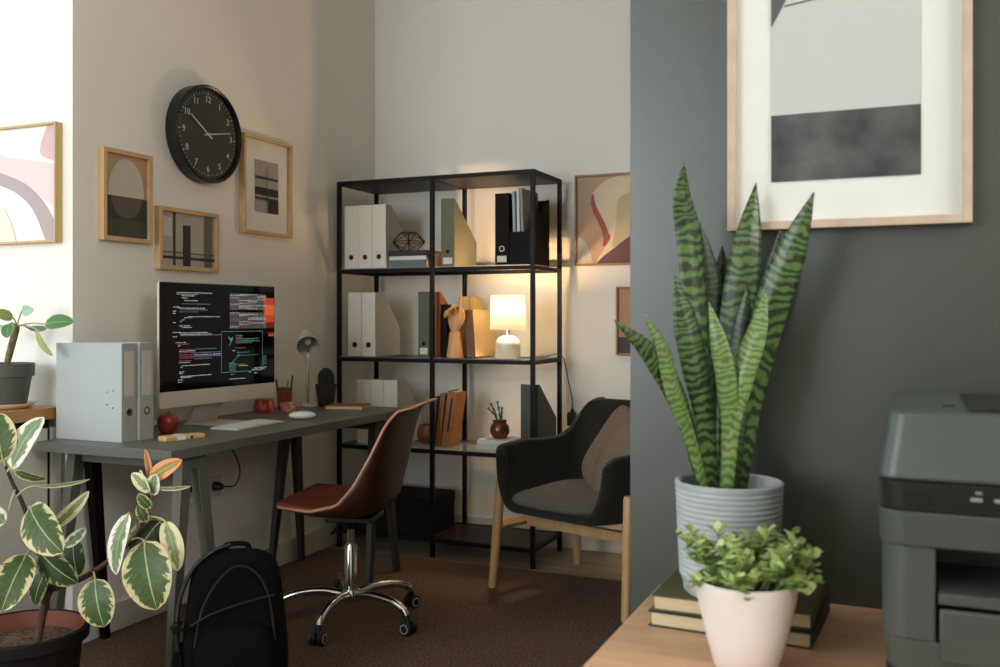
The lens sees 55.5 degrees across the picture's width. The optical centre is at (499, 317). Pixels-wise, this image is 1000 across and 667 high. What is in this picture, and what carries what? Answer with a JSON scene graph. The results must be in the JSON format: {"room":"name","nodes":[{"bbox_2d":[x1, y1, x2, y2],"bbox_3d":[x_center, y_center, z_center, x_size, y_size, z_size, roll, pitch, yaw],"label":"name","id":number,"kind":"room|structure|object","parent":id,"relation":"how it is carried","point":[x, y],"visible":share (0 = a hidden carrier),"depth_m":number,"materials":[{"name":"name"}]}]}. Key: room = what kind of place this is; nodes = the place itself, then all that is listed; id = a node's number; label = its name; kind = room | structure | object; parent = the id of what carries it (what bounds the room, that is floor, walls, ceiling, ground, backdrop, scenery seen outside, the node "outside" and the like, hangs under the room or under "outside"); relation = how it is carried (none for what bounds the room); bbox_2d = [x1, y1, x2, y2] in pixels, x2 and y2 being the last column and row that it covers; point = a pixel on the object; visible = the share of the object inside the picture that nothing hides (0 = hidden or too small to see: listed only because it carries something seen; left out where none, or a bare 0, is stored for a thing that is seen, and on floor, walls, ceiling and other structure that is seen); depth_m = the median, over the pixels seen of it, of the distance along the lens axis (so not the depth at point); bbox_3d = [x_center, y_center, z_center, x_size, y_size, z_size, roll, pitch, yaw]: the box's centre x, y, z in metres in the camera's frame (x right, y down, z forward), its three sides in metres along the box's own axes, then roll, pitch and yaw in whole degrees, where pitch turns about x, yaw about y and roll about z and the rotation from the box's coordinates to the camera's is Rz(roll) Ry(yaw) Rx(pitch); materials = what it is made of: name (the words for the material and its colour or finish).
{"room":"office","nodes":[
{"label":"office","id":0,"kind":"room"},
{"bbox_2d":[0,0,374,611],"bbox_3d":[-2.016,-0.430,4.557,2.085,3.100,1.990,0,0,23],"label":"wall","id":1,"kind":"structure","parent":0,"point":[300,74],"depth_m":3.83,"materials":[{"name":"white paint"}]},
{"bbox_2d":[0,121,61,244],"bbox_3d":[-1.686,-0.463,3.315,0.400,0.410,0.030,0,0,23],"label":"framed picture","id":2,"kind":"object","parent":1,"relation":"attached to","point":[30,154],"visible":1,"depth_m":3.29,"materials":[{"name":"white paper"}]},
{"bbox_2d":[98,146,152,243],"bbox_3d":[-1.351,-0.438,3.434,0.028,0.327,0.235,0,0,23],"label":"framed picture","id":3,"kind":"object","parent":1,"relation":"attached to","point":[125,178],"visible":1,"depth_m":3.42,"materials":[{"name":"brown wood"}]},
{"bbox_2d":[107,152,146,238],"bbox_3d":[-1.351,-0.438,3.434,0.005,0.295,0.203,0,0,23],"label":"print","id":4,"kind":"object","parent":3,"relation":"attached to","point":[126,171],"depth_m":3.43,"materials":[{"name":"brown paper"}]},
{"bbox_2d":[154,205,218,272],"bbox_3d":[-1.224,-0.304,3.728,0.028,0.238,0.335,0,0,23],"label":"framed picture","id":5,"kind":"object","parent":1,"relation":"attached to","point":[184,239],"visible":1,"depth_m":3.71,"materials":[{"name":"brown wood"}]},
{"bbox_2d":[163,211,214,267],"bbox_3d":[-1.223,-0.304,3.728,0.005,0.206,0.303,0,0,23],"label":"print","id":6,"kind":"object","parent":5,"relation":"attached to","point":[188,236],"depth_m":3.73,"materials":[{"name":"beige paper"}]},
{"bbox_2d":[165,84,241,183],"bbox_3d":[-1.177,-0.732,3.795,0.060,0.388,0.388,0,0,23],"label":"wall clock","id":7,"kind":"object","parent":1,"relation":"attached to","point":[203,130],"visible":1,"depth_m":3.77,"materials":[{"name":"black plastic"}]},
{"bbox_2d":[208,475,220,496],"bbox_3d":[-1.168,0.686,3.881,0.010,0.080,0.080,0,0,23],"label":"wall socket","id":8,"kind":"object","parent":1,"relation":"attached to","point":[217,478],"visible":0.7,"depth_m":3.87,"materials":[{"name":"beige"}]},
{"bbox_2d":[82,523,358,643],"bbox_3d":[-1.055,1.065,4.134,0.016,0.110,1.974,0,0,23],"label":"baseboard","id":9,"kind":"structure","parent":1,"relation":"attached to","point":[127,612],"depth_m":4.17,"materials":[{"name":"white paint"}]},
{"bbox_2d":[212,450,240,490],"bbox_3d":[-1.124,0.587,3.877,0.073,0.236,0.131,0,0,23],"label":"power cable","id":10,"kind":"object","parent":1,"relation":"attached to","point":[216,486],"visible":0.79,"depth_m":3.87,"materials":[{"name":"black plastic"}]},
{"bbox_2d":[239,132,292,238],"bbox_3d":[-1.027,-0.575,4.181,0.030,0.425,0.342,0,0,23],"label":"framed picture","id":11,"kind":"object","parent":1,"relation":"attached to","point":[265,164],"visible":0.94,"depth_m":4.17,"materials":[{"name":"brown wood"}]},
{"bbox_2d":[255,159,278,214],"bbox_3d":[-1.026,-0.575,4.181,0.005,0.227,0.164,0,0,23],"label":"print","id":12,"kind":"object","parent":11,"relation":"attached to","point":[266,170],"depth_m":4.18,"materials":[{"name":"grey paper"}]},
{"bbox_2d":[329,535,621,580],"bbox_3d":[-0.561,1.170,1.223,7.400,0.100,7.200,0,0,23],"label":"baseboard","id":13,"kind":"structure","parent":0,"point":[604,565],"depth_m":4.44,"materials":[{"name":"beige wood"}]},
{"bbox_2d":[0,405,60,613],"bbox_3d":[-2.320,0.707,2.431,0.913,0.813,2.125,0,0,23],"label":"base cabinet","id":14,"kind":"object","parent":13,"relation":"on","point":[47,465],"visible":0.27,"depth_m":3.10,"materials":[{"name":"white wood"}]},
{"bbox_2d":[0,305,73,409],"bbox_3d":[-1.560,0.128,3.133,0.370,0.343,0.210,0,0,23],"label":"potted plant","id":15,"kind":"object","parent":14,"relation":"on","point":[15,377],"visible":1,"depth_m":3.11,"materials":[{"name":"green plant"}]},
{"bbox_2d":[80,547,622,666],"bbox_3d":[0.157,1.117,1.240,4.495,0.007,5.400,0,0,23],"label":"carpet","id":16,"kind":"object","parent":13,"relation":"on","point":[530,618],"visible":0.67,"depth_m":3.47,"materials":[{"name":"brown carpet"}]},
{"bbox_2d":[0,413,190,666],"bbox_3d":[-1.098,0.679,2.427,0.682,0.867,0.338,0,0,23],"label":"rubber plant","id":17,"kind":"object","parent":16,"relation":"on","point":[42,637],"visible":1,"depth_m":2.37,"materials":[{"name":"green plant"}]},
{"bbox_2d":[36,406,404,666],"bbox_3d":[-0.951,0.756,3.651,0.560,0.713,1.490,0,0,23],"label":"desk","id":18,"kind":"object","parent":16,"relation":"on","point":[87,455],"visible":0.77,"depth_m":3.21,"materials":[{"name":"grey laminate"}]},
{"bbox_2d":[56,342,135,442],"bbox_3d":[-1.331,0.241,3.130,0.290,0.318,0.065,0,0,23],"label":"ring binder","id":19,"kind":"object","parent":18,"relation":"on","point":[96,382],"visible":1,"depth_m":3.09,"materials":[{"name":"grey cardboard"}]},
{"bbox_2d":[91,342,153,439],"bbox_3d":[-1.296,0.241,3.188,0.290,0.318,0.065,0,0,23],"label":"ring binder","id":20,"kind":"object","parent":18,"relation":"on","point":[144,351],"visible":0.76,"depth_m":3.12,"materials":[{"name":"grey cardboard"}]},
{"bbox_2d":[157,411,178,433],"bbox_3d":[-1.150,0.361,3.290,0.072,0.077,0.072,0,0,23],"label":"apple","id":21,"kind":"object","parent":18,"relation":"on","point":[168,423],"visible":1,"depth_m":3.27,"materials":[{"name":"red food"}]},
{"bbox_2d":[158,432,204,441],"bbox_3d":[-1.047,0.391,3.126,0.049,0.018,0.144,0,0,41],"label":"phone stand","id":22,"kind":"object","parent":18,"relation":"on","point":[195,435],"visible":1,"depth_m":3.10,"materials":[{"name":"brown wood"}]},
{"bbox_2d":[157,281,274,425],"bbox_3d":[-1.074,0.135,3.610,0.170,0.531,0.616,0,0,27],"label":"computer monitor","id":23,"kind":"object","parent":18,"relation":"on","point":[216,341],"visible":1,"depth_m":3.57,"materials":[{"name":"silver metal"}]},
{"bbox_2d":[211,419,283,430],"bbox_3d":[-0.931,0.394,3.519,0.116,0.010,0.300,0,0,19],"label":"keyboard","id":24,"kind":"object","parent":18,"relation":"on","point":[249,424],"visible":1,"depth_m":3.48,"materials":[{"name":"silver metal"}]},
{"bbox_2d":[253,398,274,412],"bbox_3d":[-0.999,0.371,4.021,0.092,0.057,0.092,0,0,23],"label":"candle jar","id":25,"kind":"object","parent":18,"relation":"on","point":[260,406],"visible":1,"depth_m":3.99,"materials":[{"name":"red glass"}]},
{"bbox_2d":[277,387,291,409],"bbox_3d":[-0.942,0.352,4.153,0.068,0.095,0.068,0,0,23],"label":"pen cup","id":26,"kind":"object","parent":18,"relation":"on","point":[284,394],"visible":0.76,"depth_m":4.12,"materials":[{"name":"brown"}]},
{"bbox_2d":[288,411,315,418],"bbox_3d":[-0.779,0.383,3.746,0.107,0.033,0.055,0,0,-9],"label":"computer mouse","id":27,"kind":"object","parent":18,"relation":"on","point":[298,414],"visible":1,"depth_m":3.73,"materials":[{"name":"white plastic"}]},
{"bbox_2d":[296,329,319,407],"bbox_3d":[-0.866,0.225,4.278,0.104,0.350,0.131,0,0,-15],"label":"desk lamp","id":28,"kind":"object","parent":18,"relation":"on","point":[308,344],"visible":1,"depth_m":4.28,"materials":[{"name":"grey metal"}]},
{"bbox_2d":[315,368,336,406],"bbox_3d":[-0.791,0.313,4.323,0.098,0.174,0.098,0,0,23],"label":"potted cactus","id":29,"kind":"object","parent":18,"relation":"on","point":[326,387],"visible":0.97,"depth_m":4.29,"materials":[{"name":"brown"}]},
{"bbox_2d":[315,383,336,406],"bbox_3d":[-0.791,0.350,4.323,0.098,0.100,0.098,0,0,23],"label":"pot","id":30,"kind":"object","parent":29,"relation":"on","point":[326,392],"depth_m":4.29,"materials":[{"name":"brown ceramic"}]},
{"bbox_2d":[324,403,371,409],"bbox_3d":[-0.672,0.392,4.211,0.172,0.016,0.140,0,0,9],"label":"notebook","id":31,"kind":"object","parent":18,"relation":"on","point":[335,406],"visible":1,"depth_m":4.16,"materials":[{"name":"brown leather"}]},
{"bbox_2d":[170,541,287,666],"bbox_3d":[-0.785,0.889,2.765,0.332,0.448,0.240,0,0,-15],"label":"backpack","id":32,"kind":"object","parent":16,"relation":"on","point":[235,615],"visible":1,"depth_m":2.71,"materials":[{"name":"fabric"}]},
{"bbox_2d":[277,398,437,645],"bbox_3d":[-0.546,0.706,3.467,0.590,0.812,0.551,0,0,14],"label":"office chair","id":33,"kind":"object","parent":16,"relation":"on","point":[379,482],"visible":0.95,"depth_m":3.38,"materials":[{"name":"brown"}]},
{"bbox_2d":[488,397,629,622],"bbox_3d":[0.375,0.731,3.878,0.699,0.764,0.611,0,0,43],"label":"armchair","id":34,"kind":"object","parent":16,"relation":"on","point":[542,480],"visible":0.74,"depth_m":3.89,"materials":[{"name":"grey fabric"}]},
{"bbox_2d":[512,479,598,515],"bbox_3d":[0.327,0.718,3.826,0.472,0.068,0.470,0,3,43],"label":"seat cushion","id":35,"kind":"object","parent":34,"relation":"on","point":[530,497],"depth_m":3.73,"materials":[{"name":"grey fabric"}]},
{"bbox_2d":[582,405,629,492],"bbox_3d":[0.465,0.570,3.828,0.199,0.423,0.440,0,0,-10],"label":"pillow","id":36,"kind":"object","parent":34,"relation":"on","point":[613,440],"visible":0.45,"depth_m":3.82,"materials":[{"name":"fabric"}]},
{"bbox_2d":[583,584,886,666],"bbox_3d":[0.616,0.796,1.169,1.035,0.633,0.741,0,0,23],"label":"sideboard","id":37,"kind":"object","parent":16,"relation":"on","point":[849,636],"visible":0.35,"depth_m":1.39,"materials":[{"name":"brown wood"}]},
{"bbox_2d":[648,597,829,649],"bbox_3d":[0.385,0.468,1.517,0.245,0.024,0.200,0,0,26],"label":"book","id":38,"kind":"object","parent":37,"relation":"on","point":[798,638],"visible":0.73,"depth_m":1.46,"materials":[{"name":"grey paper"}]},
{"bbox_2d":[651,567,824,629],"bbox_3d":[0.385,0.444,1.522,0.240,0.024,0.195,0,0,24],"label":"book","id":39,"kind":"object","parent":38,"relation":"on","point":[670,596],"visible":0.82,"depth_m":1.47,"materials":[{"name":"yellow paper"}]},
{"bbox_2d":[614,163,814,597],"bbox_3d":[0.353,0.090,1.482,0.198,0.682,0.330,0,0,43],"label":"snake plant","id":40,"kind":"object","parent":39,"relation":"on","point":[728,328],"visible":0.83,"depth_m":1.51,"materials":[{"name":"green plant"}]},
{"bbox_2d":[675,520,823,666],"bbox_3d":[0.343,0.384,1.302,0.198,0.192,0.168,0,0,23],"label":"potted plant","id":41,"kind":"object","parent":37,"relation":"on","point":[747,594],"visible":1,"depth_m":1.26,"materials":[{"name":"white"}]},
{"bbox_2d":[694,569,799,666],"bbox_3d":[0.339,0.419,1.308,0.141,0.122,0.141,0,0,23],"label":"pot","id":42,"kind":"object","parent":41,"relation":"attached to","point":[741,631],"depth_m":1.26,"materials":[{"name":"white ceramic"}]},
{"bbox_2d":[879,392,999,666],"bbox_3d":[0.698,0.292,1.202,0.400,0.368,0.360,0,0,23],"label":"printer","id":43,"kind":"object","parent":37,"relation":"on","point":[939,470],"visible":1,"depth_m":1.10,"materials":[{"name":"grey plastic"}]},
{"bbox_2d":[936,562,999,637],"bbox_3d":[0.656,0.343,1.102,0.272,0.063,0.136,0,0,23],"label":"tray","id":44,"kind":"object","parent":43,"relation":"on","point":[967,593],"depth_m":1.09,"materials":[{"name":"grey plastic"}]},
{"bbox_2d":[337,169,561,568],"bbox_3d":[-0.250,0.228,4.606,1.034,1.785,0.370,0,0,23],"label":"shelf unit","id":45,"kind":"object","parent":13,"relation":"on","point":[531,540],"visible":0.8,"depth_m":4.51,"materials":[{"name":"black metal"}]},
{"bbox_2d":[345,206,357,268],"bbox_3d":[-0.680,-0.395,4.767,0.076,0.308,0.246,0,0,23],"label":"magazine file","id":46,"kind":"object","parent":45,"relation":"on","point":[351,212],"visible":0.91,"depth_m":4.65,"materials":[{"name":"beige cardboard"}]},
{"bbox_2d":[348,293,361,355],"bbox_3d":[-0.662,0.031,4.759,0.075,0.310,0.246,0,0,23],"label":"magazine file","id":47,"kind":"object","parent":45,"relation":"on","point":[354,299],"visible":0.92,"depth_m":4.65,"materials":[{"name":"beige cardboard"}]},
{"bbox_2d":[357,378,372,442],"bbox_3d":[-0.615,0.455,4.740,0.073,0.310,0.245,0,0,23],"label":"magazine file","id":48,"kind":"object","parent":45,"relation":"on","point":[363,385],"visible":0.3,"depth_m":4.63,"materials":[{"name":"beige cardboard"}]},
{"bbox_2d":[358,205,374,268],"bbox_3d":[-0.609,-0.395,4.736,0.076,0.308,0.246,0,0,23],"label":"magazine file","id":49,"kind":"object","parent":45,"relation":"on","point":[364,211],"visible":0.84,"depth_m":4.62,"materials":[{"name":"beige cardboard"}]},
{"bbox_2d":[371,379,389,406],"bbox_3d":[-0.546,0.455,4.710,0.073,0.310,0.245,0,0,23],"label":"magazine file","id":50,"kind":"object","parent":45,"relation":"on","point":[377,385],"visible":0.2,"depth_m":4.60,"materials":[{"name":"beige cardboard"}]},
{"bbox_2d":[362,292,399,355],"bbox_3d":[-0.591,0.031,4.728,0.075,0.310,0.246,0,0,23],"label":"magazine file","id":51,"kind":"object","parent":45,"relation":"on","point":[380,328],"visible":1,"depth_m":4.63,"materials":[{"name":"beige cardboard"}]},
{"bbox_2d":[356,486,416,531],"bbox_3d":[-0.583,0.942,4.731,0.250,0.180,0.255,0,0,23],"label":"storage box","id":52,"kind":"object","parent":45,"relation":"on","point":[381,522],"visible":0.07,"depth_m":4.60,"materials":[{"name":"black"}]},
{"bbox_2d":[372,204,409,268],"bbox_3d":[-0.537,-0.395,4.705,0.076,0.308,0.246,0,0,23],"label":"magazine file","id":53,"kind":"object","parent":45,"relation":"on","point":[386,227],"visible":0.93,"depth_m":4.60,"materials":[{"name":"beige cardboard"}]},
{"bbox_2d":[384,379,420,440],"bbox_3d":[-0.478,0.455,4.680,0.073,0.310,0.245,0,0,23],"label":"magazine file","id":54,"kind":"object","parent":45,"relation":"on","point":[397,393],"visible":0.3,"depth_m":4.58,"materials":[{"name":"beige cardboard"}]},
{"bbox_2d":[388,259,428,267],"bbox_3d":[-0.404,-0.260,4.640,0.210,0.037,0.201,0,0,23],"label":"book","id":55,"kind":"object","parent":45,"relation":"on","point":[423,263],"visible":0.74,"depth_m":4.54,"materials":[{"name":"grey paper"}]},
{"bbox_2d":[389,255,429,259],"bbox_3d":[-0.405,-0.288,4.640,0.202,0.019,0.191,0,0,23],"label":"book","id":56,"kind":"object","parent":55,"relation":"on","point":[423,256],"visible":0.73,"depth_m":4.55,"materials":[{"name":"white paper"}]},
{"bbox_2d":[388,250,440,255],"bbox_3d":[-0.404,-0.311,4.640,0.212,0.026,0.201,0,0,23],"label":"book","id":57,"kind":"object","parent":56,"relation":"on","point":[405,252],"visible":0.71,"depth_m":4.54,"materials":[{"name":"black paper"}]},
{"bbox_2d":[393,232,424,250],"bbox_3d":[-0.443,-0.370,4.613,0.179,0.092,0.156,0,0,23],"label":"ornament","id":58,"kind":"object","parent":57,"relation":"on","point":[403,233],"visible":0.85,"depth_m":4.59,"materials":[{"name":"brown metal"}]},
{"bbox_2d":[417,423,429,443],"bbox_3d":[-0.350,0.565,4.639,0.110,0.090,0.110,0,0,23],"label":"copper pot","id":59,"kind":"object","parent":45,"relation":"on","point":[423,433],"visible":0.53,"depth_m":4.60,"materials":[{"name":"brown metal"}]},
{"bbox_2d":[418,292,429,356],"bbox_3d":[-0.313,0.031,4.608,0.058,0.310,0.246,0,0,23],"label":"magazine file","id":60,"kind":"object","parent":45,"relation":"on","point":[423,297],"visible":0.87,"depth_m":4.50,"materials":[{"name":"grey cardboard"}]},
{"bbox_2d":[395,487,454,535],"bbox_3d":[-0.365,0.942,4.637,0.203,0.180,0.255,0,0,23],"label":"storage box","id":61,"kind":"object","parent":45,"relation":"on","point":[412,507],"visible":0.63,"depth_m":4.54,"materials":[{"name":"black"}]},
{"bbox_2d":[429,260,440,266],"bbox_3d":[-0.265,-0.258,4.601,0.069,0.034,0.201,0,0,23],"label":"book","id":62,"kind":"object","parent":45,"relation":"on","point":[437,262],"visible":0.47,"depth_m":4.51,"materials":[{"name":"orange paper"}]},
{"bbox_2d":[435,253,440,259],"bbox_3d":[-0.265,-0.292,4.601,0.065,0.034,0.191,0,0,23],"label":"book","id":63,"kind":"object","parent":62,"relation":"on","point":[437,255],"visible":0.19,"depth_m":4.51,"materials":[{"name":"orange paper"}]},
{"bbox_2d":[435,396,439,442],"bbox_3d":[-0.284,0.491,4.582,0.030,0.236,0.151,0,0,23],"label":"book","id":64,"kind":"object","parent":45,"relation":"on","point":[438,397],"visible":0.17,"depth_m":4.52,"materials":[{"name":"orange paper"}]},
{"bbox_2d":[435,292,447,356],"bbox_3d":[-0.254,0.031,4.592,0.030,0.310,0.220,0,0,23],"label":"magazine file","id":65,"kind":"object","parent":45,"relation":"on","point":[439,298],"visible":0.36,"depth_m":4.49,"materials":[{"name":"brown cardboard"}]},
{"bbox_2d":[435,392,447,445],"bbox_3d":[-0.262,0.483,4.551,0.052,0.251,0.111,0,0,23],"label":"book","id":66,"kind":"object","parent":45,"relation":"on","point":[443,396],"visible":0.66,"depth_m":4.50,"materials":[{"name":"paper"}]},
{"bbox_2d":[441,304,459,356],"bbox_3d":[-0.225,0.061,4.579,0.030,0.250,0.200,0,0,23],"label":"magazine file","id":67,"kind":"object","parent":45,"relation":"on","point":[445,330],"visible":0.43,"depth_m":4.49,"materials":[{"name":"black"}]},
{"bbox_2d":[441,389,465,446],"bbox_3d":[-0.221,0.476,4.533,0.081,0.266,0.112,0,0,23],"label":"book","id":68,"kind":"object","parent":45,"relation":"on","point":[455,402],"visible":1,"depth_m":4.49,"materials":[{"name":"paper"}]},
{"bbox_2d":[444,295,464,357],"bbox_3d":[-0.208,0.038,4.462,0.101,0.295,0.107,0,0,23],"label":"wooden hand","id":69,"kind":"object","parent":45,"relation":"on","point":[455,320],"visible":1,"depth_m":4.45,"materials":[{"name":"brown wood"}]},
{"bbox_2d":[441,198,475,266],"bbox_3d":[-0.197,-0.400,4.558,0.070,0.318,0.246,0,0,23],"label":"magazine file","id":70,"kind":"object","parent":45,"relation":"on","point":[458,243],"visible":0.94,"depth_m":4.46,"materials":[{"name":"yellow"}]},
{"bbox_2d":[460,296,469,356],"bbox_3d":[-0.155,0.041,4.631,0.045,0.290,0.100,0,0,23],"label":"magazine file","id":71,"kind":"object","parent":45,"relation":"on","point":[465,299],"visible":0.29,"depth_m":4.58,"materials":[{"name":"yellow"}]},
{"bbox_2d":[470,296,481,309],"bbox_3d":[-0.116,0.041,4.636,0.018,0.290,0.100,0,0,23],"label":"magazine file","id":72,"kind":"object","parent":45,"relation":"on","point":[475,302],"visible":0.34,"depth_m":4.61,"materials":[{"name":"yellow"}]},
{"bbox_2d":[464,310,494,356],"bbox_3d":[-0.095,0.072,4.565,0.057,0.224,0.233,0,0,23],"label":"book","id":73,"kind":"object","parent":45,"relation":"on","point":[480,341],"visible":0.93,"depth_m":4.50,"materials":[{"name":"brown paper"}]},
{"bbox_2d":[478,444,498,450],"bbox_3d":[0.036,0.596,4.449,0.220,0.027,0.201,0,0,23],"label":"book","id":74,"kind":"object","parent":45,"relation":"on","point":[480,446],"visible":0.25,"depth_m":4.38,"materials":[{"name":"grey paper"}]},
{"bbox_2d":[477,435,520,444],"bbox_3d":[0.034,0.572,4.445,0.218,0.022,0.201,0,0,23],"label":"book","id":75,"kind":"object","parent":74,"relation":"on","point":[489,440],"visible":0.5,"depth_m":4.38,"materials":[{"name":"white paper"}]},
{"bbox_2d":[487,401,509,438],"bbox_3d":[-0.001,0.474,4.433,0.094,0.172,0.094,0,0,-38],"label":"potted succulent","id":76,"kind":"object","parent":75,"relation":"on","point":[499,429],"visible":1,"depth_m":4.41,"materials":[{"name":"red ceramic"}]},
{"bbox_2d":[490,419,509,438],"bbox_3d":[-0.001,0.518,4.433,0.094,0.084,0.094,0,0,23],"label":"pot","id":77,"kind":"object","parent":76,"relation":"attached to","point":[499,429],"depth_m":4.40,"materials":[{"name":"brown ceramic"}]},
{"bbox_2d":[495,193,513,265],"bbox_3d":[0.057,-0.405,4.449,0.068,0.328,0.246,0,0,23],"label":"binder","id":78,"kind":"object","parent":45,"relation":"on","point":[503,201],"visible":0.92,"depth_m":4.34,"materials":[{"name":"black"}]},
{"bbox_2d":[510,200,548,266],"bbox_3d":[0.139,-0.399,4.408,0.105,0.315,0.235,0,0,23],"label":"paper holder","id":79,"kind":"object","parent":45,"relation":"on","point":[519,241],"visible":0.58,"depth_m":4.35,"materials":[{"name":"black"}]},
{"bbox_2d":[512,191,516,231],"bbox_3d":[0.104,-0.413,4.421,0.012,0.335,0.200,-2,-1,23],"label":"sheaf","id":80,"kind":"object","parent":79,"relation":"in","point":[514,193],"visible":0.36,"depth_m":4.33,"materials":[{"name":"grey paper"}]},
{"bbox_2d":[516,189,520,231],"bbox_3d":[0.123,-0.415,4.412,0.013,0.340,0.200,-1,-1,23],"label":"sheaf","id":81,"kind":"object","parent":79,"relation":"in","point":[517,190],"visible":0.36,"depth_m":4.32,"materials":[{"name":"white paper"}]},
{"bbox_2d":[519,188,538,231],"bbox_3d":[0.140,-0.418,4.405,0.026,0.345,0.200,0,0,23],"label":"sheaf","id":82,"kind":"object","parent":79,"relation":"in","point":[524,194],"visible":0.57,"depth_m":4.35,"materials":[{"name":"grey paper"}]},
{"bbox_2d":[490,295,575,425],"bbox_3d":[0.151,0.208,4.483,0.208,0.625,0.473,0,0,40],"label":"table lamp","id":83,"kind":"object","parent":45,"relation":"on","point":[507,312],"visible":0.94,"depth_m":4.32,"materials":[{"name":"beige ceramic"}]},
{"bbox_2d":[521,384,555,438],"bbox_3d":[0.180,0.455,4.396,0.082,0.310,0.245,0,0,23],"label":"magazine file","id":84,"kind":"object","parent":45,"relation":"on","point":[545,416],"visible":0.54,"depth_m":4.30,"materials":[{"name":"grey"}]},
{"bbox_2d":[375,0,629,528],"bbox_3d":[1.744,-0.430,4.083,5.435,3.100,0.120,0,0,23],"label":"wall","id":85,"kind":"structure","parent":0,"point":[462,86],"depth_m":4.77,"materials":[{"name":"white paint"}]},
{"bbox_2d":[454,513,622,553],"bbox_3d":[1.726,1.060,4.016,5.215,0.120,0.018,0,0,23],"label":"baseboard","id":86,"kind":"structure","parent":85,"relation":"attached to","point":[587,543],"depth_m":4.60,"materials":[{"name":"white paint"}]},
{"bbox_2d":[574,172,629,265],"bbox_3d":[0.612,-0.470,4.493,0.540,0.437,0.024,0,0,23],"label":"framed picture","id":87,"kind":"object","parent":85,"relation":"attached to","point":[601,201],"visible":0.56,"depth_m":4.55,"materials":[{"name":"beige paper"}]},
{"bbox_2d":[616,287,629,354],"bbox_3d":[0.682,0.014,4.463,0.280,0.325,0.024,0,0,23],"label":"framed picture","id":88,"kind":"object","parent":85,"relation":"attached to","point":[622,293],"visible":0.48,"depth_m":4.50,"materials":[{"name":"brown metal"}]},
{"bbox_2d":[630,0,999,615],"bbox_3d":[1.673,-0.430,1.189,3.070,3.100,0.130,0,0,23],"label":"wall","id":89,"kind":"structure","parent":0,"point":[875,313],"depth_m":1.61,"materials":[{"name":"grey paint"}]},
{"bbox_2d":[727,0,972,231],"bbox_3d":[0.572,-0.410,1.577,0.380,0.520,0.030,0,0,23],"label":"framed picture","id":90,"kind":"object","parent":89,"relation":"attached to","point":[865,107],"visible":0.9,"depth_m":1.57,"materials":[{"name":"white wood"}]},
{"bbox_2d":[771,0,920,181],"bbox_3d":[0.571,-0.409,1.577,0.234,0.354,0.003,0,0,23],"label":"print","id":91,"kind":"object","parent":90,"relation":"attached to","point":[846,74],"depth_m":1.58,"materials":[{"name":"grey paper"}]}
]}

